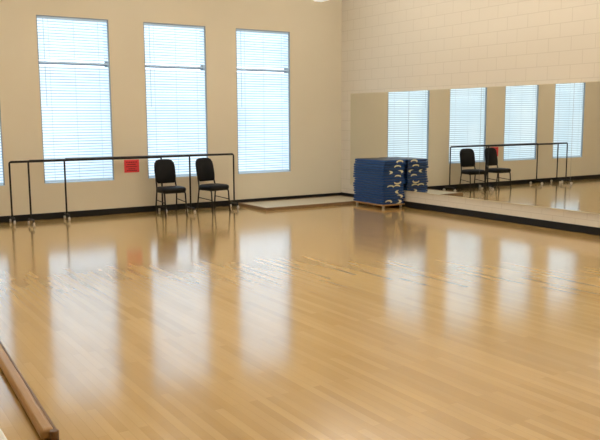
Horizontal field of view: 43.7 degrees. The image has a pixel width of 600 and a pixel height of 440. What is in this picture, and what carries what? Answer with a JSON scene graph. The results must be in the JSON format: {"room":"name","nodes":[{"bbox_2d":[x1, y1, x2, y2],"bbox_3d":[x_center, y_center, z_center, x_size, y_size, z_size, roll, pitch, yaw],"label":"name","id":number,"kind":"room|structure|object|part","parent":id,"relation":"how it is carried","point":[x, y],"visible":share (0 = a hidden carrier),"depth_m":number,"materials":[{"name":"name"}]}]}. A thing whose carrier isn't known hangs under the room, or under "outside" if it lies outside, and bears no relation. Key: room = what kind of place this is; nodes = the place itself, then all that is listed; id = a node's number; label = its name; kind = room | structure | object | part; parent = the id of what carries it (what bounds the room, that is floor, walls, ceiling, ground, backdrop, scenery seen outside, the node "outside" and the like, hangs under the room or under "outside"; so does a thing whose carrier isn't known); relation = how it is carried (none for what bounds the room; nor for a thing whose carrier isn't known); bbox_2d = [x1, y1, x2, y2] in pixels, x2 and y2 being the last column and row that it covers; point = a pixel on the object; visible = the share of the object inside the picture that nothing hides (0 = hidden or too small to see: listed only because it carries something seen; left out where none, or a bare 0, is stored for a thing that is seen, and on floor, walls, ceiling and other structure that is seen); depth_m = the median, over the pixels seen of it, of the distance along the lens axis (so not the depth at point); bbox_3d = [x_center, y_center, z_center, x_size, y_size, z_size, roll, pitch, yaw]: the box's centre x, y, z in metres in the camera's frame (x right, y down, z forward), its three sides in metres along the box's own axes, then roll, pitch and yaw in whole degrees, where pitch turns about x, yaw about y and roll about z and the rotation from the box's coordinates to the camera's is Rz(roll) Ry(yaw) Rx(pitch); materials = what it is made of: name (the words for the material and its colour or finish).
{"room":"exercise studio","nodes":[
{"label":"exercise studio","id":0,"kind":"room"},
{"bbox_2d":[0,133,2,182],"bbox_3d":[-5.425,-1.905,11.898,1.190,2.710,0.034,-5,9,-32],"label":"blind slats","id":1,"kind":"object","parent":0,"point":[1,169],"depth_m":12.35,"materials":[{"name":"white plastic"}]},
{"bbox_2d":[0,0,341,215],"bbox_3d":[-4.076,-2.382,12.801,12.100,4.700,0.250,-5,9,-32],"label":"wall","id":2,"kind":"structure","parent":0,"point":[314,27],"depth_m":13.84,"materials":[{"name":"paint"}]},
{"bbox_2d":[0,108,4,184],"bbox_3d":[-5.434,-1.919,11.909,1.218,2.785,0.119,-5,9,-32],"label":"lining","id":3,"kind":"object","parent":2,"relation":"attached to","point":[0,108],"visible":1,"depth_m":12.30,"materials":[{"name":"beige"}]},
{"bbox_2d":[39,25,106,179],"bbox_3d":[-3.918,-2.065,12.975,1.218,2.797,0.060,-5,9,-32],"label":"frame","id":4,"kind":"object","parent":2,"relation":"attached to","point":[103,25],"visible":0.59,"depth_m":12.91,"materials":[{"name":"grey metal"}]},
{"bbox_2d":[36,15,113,182],"bbox_3d":[-3.870,-2.061,12.899,1.218,2.785,0.119,-5,9,-32],"label":"lining","id":5,"kind":"object","parent":2,"relation":"attached to","point":[108,66],"visible":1,"depth_m":13.03,"materials":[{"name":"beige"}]},
{"bbox_2d":[37,16,112,181],"bbox_3d":[-3.862,-2.057,12.886,1.190,2.764,0.050,-5,9,-32],"label":"blind headrail","id":6,"kind":"object","parent":2,"relation":"attached to","point":[40,17],"visible":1,"depth_m":12.79,"materials":[{"name":"white plastic"}]},
{"bbox_2d":[42,17,103,180],"bbox_3d":[-3.877,-2.051,12.834,0.926,2.747,0.012,-5,9,-32],"label":"blind cords","id":7,"kind":"object","parent":6,"relation":"hanging from","point":[47,17],"depth_m":12.75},
{"bbox_2d":[37,18,112,180],"bbox_3d":[-3.862,-2.048,12.888,1.190,2.709,0.034,-5,9,-32],"label":"blind slats","id":8,"kind":"object","parent":6,"relation":"hanging from","point":[88,88],"depth_m":12.88,"materials":[{"name":"white plastic"}]},
{"bbox_2d":[44,179,112,183],"bbox_3d":[-3.864,-0.675,13.088,1.218,0.012,0.120,-5,9,-32],"label":"sill","id":9,"kind":"structure","parent":2,"relation":"attached to","point":[106,179],"depth_m":13.03,"materials":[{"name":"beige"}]},
{"bbox_2d":[124,159,138,172],"bbox_3d":[-3.039,-0.974,13.504,0.280,0.230,0.003,-5,9,-32],"label":"paper sign","id":10,"kind":"object","parent":2,"relation":"attached to","point":[129,165],"visible":1,"depth_m":13.50,"materials":[{"name":"red paper"}]},
{"bbox_2d":[0,193,340,222],"bbox_3d":[-4.000,-0.093,12.998,11.588,0.110,0.012,-5,9,-32],"label":"baseboard","id":11,"kind":"structure","parent":2,"relation":"attached to","point":[57,215],"depth_m":13.60,"materials":[{"name":"black plastic"}]},
{"bbox_2d":[145,31,202,175],"bbox_3d":[-2.355,-2.207,13.964,1.218,2.797,0.060,-5,9,-32],"label":"frame","id":12,"kind":"object","parent":2,"relation":"attached to","point":[199,31],"visible":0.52,"depth_m":13.89,"materials":[{"name":"grey metal"}]},
{"bbox_2d":[144,23,204,176],"bbox_3d":[-2.298,-2.199,13.876,1.190,2.764,0.050,-5,9,-32],"label":"blind headrail","id":13,"kind":"object","parent":2,"relation":"attached to","point":[146,24],"visible":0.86,"depth_m":13.73,"materials":[{"name":"white plastic"}]},
{"bbox_2d":[149,32,198,167],"bbox_3d":[-2.313,-2.193,13.824,0.926,2.747,0.012,-5,9,-32],"label":"blind cords","id":14,"kind":"object","parent":13,"relation":"hanging from","point":[149,32],"depth_m":13.71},
{"bbox_2d":[144,25,206,175],"bbox_3d":[-2.298,-2.189,13.878,1.190,2.711,0.034,-5,9,-32],"label":"blind slats","id":15,"kind":"object","parent":13,"relation":"hanging from","point":[183,106],"depth_m":13.86,"materials":[{"name":"white plastic"}]},
{"bbox_2d":[143,22,207,177],"bbox_3d":[-2.307,-2.203,13.889,1.218,2.785,0.119,-5,9,-32],"label":"lining","id":16,"kind":"object","parent":2,"relation":"attached to","point":[204,39],"visible":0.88,"depth_m":14.04,"materials":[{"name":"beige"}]},
{"bbox_2d":[237,46,285,172],"bbox_3d":[-0.791,-2.350,14.954,1.218,2.797,0.060,-5,9,-32],"label":"frame","id":17,"kind":"object","parent":2,"relation":"attached to","point":[283,46],"visible":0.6,"depth_m":14.90,"materials":[{"name":"grey metal"}]},
{"bbox_2d":[236,29,288,172],"bbox_3d":[-0.735,-2.341,14.866,1.190,2.764,0.050,-5,9,-32],"label":"blind headrail","id":18,"kind":"object","parent":2,"relation":"attached to","point":[238,30],"visible":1,"depth_m":14.77,"materials":[{"name":"white plastic"}]},
{"bbox_2d":[240,31,282,169],"bbox_3d":[-0.750,-2.336,14.814,0.927,2.747,0.012,-5,9,-32],"label":"blind cords","id":19,"kind":"object","parent":18,"relation":"hanging from","point":[240,31],"depth_m":14.73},
{"bbox_2d":[236,31,288,171],"bbox_3d":[-0.735,-2.332,14.867,1.190,2.710,0.034,-5,9,-32],"label":"blind slats","id":20,"kind":"object","parent":18,"relation":"hanging from","point":[267,121],"depth_m":14.87,"materials":[{"name":"white plastic"}]},
{"bbox_2d":[236,28,290,173],"bbox_3d":[-0.743,-2.345,14.879,1.218,2.785,0.119,-5,9,-32],"label":"lining","id":21,"kind":"object","parent":2,"relation":"attached to","point":[288,68],"visible":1,"depth_m":15.06,"materials":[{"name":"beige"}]},
{"bbox_2d":[239,171,290,173],"bbox_3d":[-0.736,-0.960,15.067,1.218,0.012,0.120,-5,9,-32],"label":"sill","id":22,"kind":"structure","parent":2,"relation":"attached to","point":[270,171],"depth_m":15.02,"materials":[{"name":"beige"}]},
{"bbox_2d":[0,203,599,439],"bbox_3d":[0.043,0.894,6.764,12.100,0.200,15.500,-5,9,-32],"label":"floor","id":23,"kind":"structure","parent":0,"point":[362,321],"depth_m":6.21,"materials":[{"name":"brown wood"}]},
{"bbox_2d":[0,429,6,439],"bbox_3d":[-1.699,1.180,3.876,0.340,0.030,0.290,-5,9,-32],"label":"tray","id":24,"kind":"object","parent":23,"relation":"on","point":[2,436],"visible":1,"depth_m":3.97,"materials":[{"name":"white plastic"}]},
{"bbox_2d":[0,341,58,439],"bbox_3d":[-2.841,0.804,6.541,0.089,0.065,6.044,-5,9,-30],"label":"rail","id":25,"kind":"object","parent":23,"relation":"on","point":[38,416],"visible":1,"depth_m":4.42,"materials":[{"name":"brown wood"}]},
{"bbox_2d":[8,158,167,224],"bbox_3d":[-3.627,-0.552,12.945,2.662,1.029,0.404,-5,9,-32],"label":"portable ballet barre","id":26,"kind":"object","parent":23,"relation":"on","point":[24,161],"visible":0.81,"depth_m":12.28,"materials":[{"name":"black metal"}]},
{"bbox_3d":[-3.629,-1.043,12.879,2.590,0.038,0.038,-5,9,-32],"label":"handrail","id":27,"kind":"part","parent":26,"relation":"part of","materials":[{"name":"black metal"}]},
{"bbox_2d":[27,155,195,226],"bbox_3d":[-3.155,-0.541,12.736,2.832,1.059,0.404,-5,9,-33],"label":"portable ballet barre","id":28,"kind":"object","parent":23,"relation":"on","point":[163,156],"visible":0.94,"depth_m":12.53,"materials":[{"name":"black metal"}]},
{"bbox_3d":[-3.158,-1.046,12.667,2.760,0.038,0.038,-5,9,-33],"label":"handrail","id":29,"kind":"part","parent":28,"relation":"part of","materials":[{"name":"black metal"}]},
{"bbox_2d":[63,153,238,220],"bbox_3d":[-2.611,-0.632,13.429,3.165,1.049,0.404,-5,9,-30],"label":"portable ballet barre","id":30,"kind":"object","parent":23,"relation":"on","point":[221,154],"visible":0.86,"depth_m":13.75,"materials":[{"name":"black metal"}]},
{"bbox_3d":[-2.613,-1.133,13.360,3.093,0.038,0.038,-5,9,-30],"label":"handrail","id":31,"kind":"part","parent":30,"relation":"part of","materials":[{"name":"black metal"}]},
{"bbox_2d":[154,159,187,216],"bbox_3d":[-2.320,-0.587,13.341,0.460,0.980,0.560,-5,9,-32],"label":"banquet chair","id":32,"kind":"object","parent":23,"relation":"on","point":[164,169],"visible":1,"depth_m":13.40,"materials":[{"name":"black fabric"}]},
{"bbox_2d":[156,186,185,192],"bbox_3d":[-2.293,-0.547,13.304,0.460,0.100,0.460,-5,9,-32],"label":"seat cushion","id":33,"kind":"object","parent":32,"relation":"on","point":[162,189],"depth_m":13.15,"materials":[{"name":"black fabric"}]},
{"bbox_2d":[195,158,230,212],"bbox_3d":[-1.617,-0.651,13.785,0.460,0.980,0.560,-8,11,-44],"label":"banquet chair","id":34,"kind":"object","parent":23,"relation":"on","point":[204,166],"visible":1,"depth_m":13.79,"materials":[{"name":"black fabric"}]},
{"bbox_2d":[199,183,228,190],"bbox_3d":[-1.582,-0.611,13.755,0.460,0.100,0.460,-8,11,-44],"label":"seat cushion","id":35,"kind":"object","parent":34,"relation":"on","point":[214,186],"depth_m":13.61,"materials":[{"name":"black fabric"}]},
{"bbox_2d":[238,195,355,210],"bbox_3d":[0.124,-0.350,14.943,2.490,0.055,1.090,-5,9,-32],"label":"platform","id":36,"kind":"object","parent":23,"relation":"on","point":[269,205],"visible":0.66,"depth_m":14.74,"materials":[{"name":"beige wood"}]},
{"bbox_2d":[353,158,405,208],"bbox_3d":[1.528,-0.728,14.499,0.543,0.911,0.973,-5,9,-32],"label":"mats","id":37,"kind":"object","parent":23,"relation":"on","point":[379,181],"visible":1,"depth_m":14.19,"materials":[{"name":"blue plastic"}]},
{"bbox_2d":[341,0,599,227],"bbox_3d":[5.091,-1.973,9.489,0.250,4.700,15.250,-5,9,-32],"label":"wall","id":38,"kind":"structure","parent":0,"point":[388,45],"depth_m":12.71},
{"bbox_2d":[341,192,599,235],"bbox_3d":[4.924,0.294,9.833,0.012,0.115,15.000,-5,9,-32],"label":"baseboard","id":39,"kind":"structure","parent":38,"relation":"attached to","point":[471,213],"depth_m":12.24,"materials":[{"name":"black plastic"}]},
{"bbox_2d":[350,81,599,214],"bbox_3d":[4.305,-1.015,10.618,0.016,1.901,12.069,-5,9,-32],"label":"wall mirror","id":40,"kind":"object","parent":38,"relation":"attached to","point":[532,145],"visible":1,"depth_m":12.34,"materials":[{"name":"silver mirror"}]}
]}

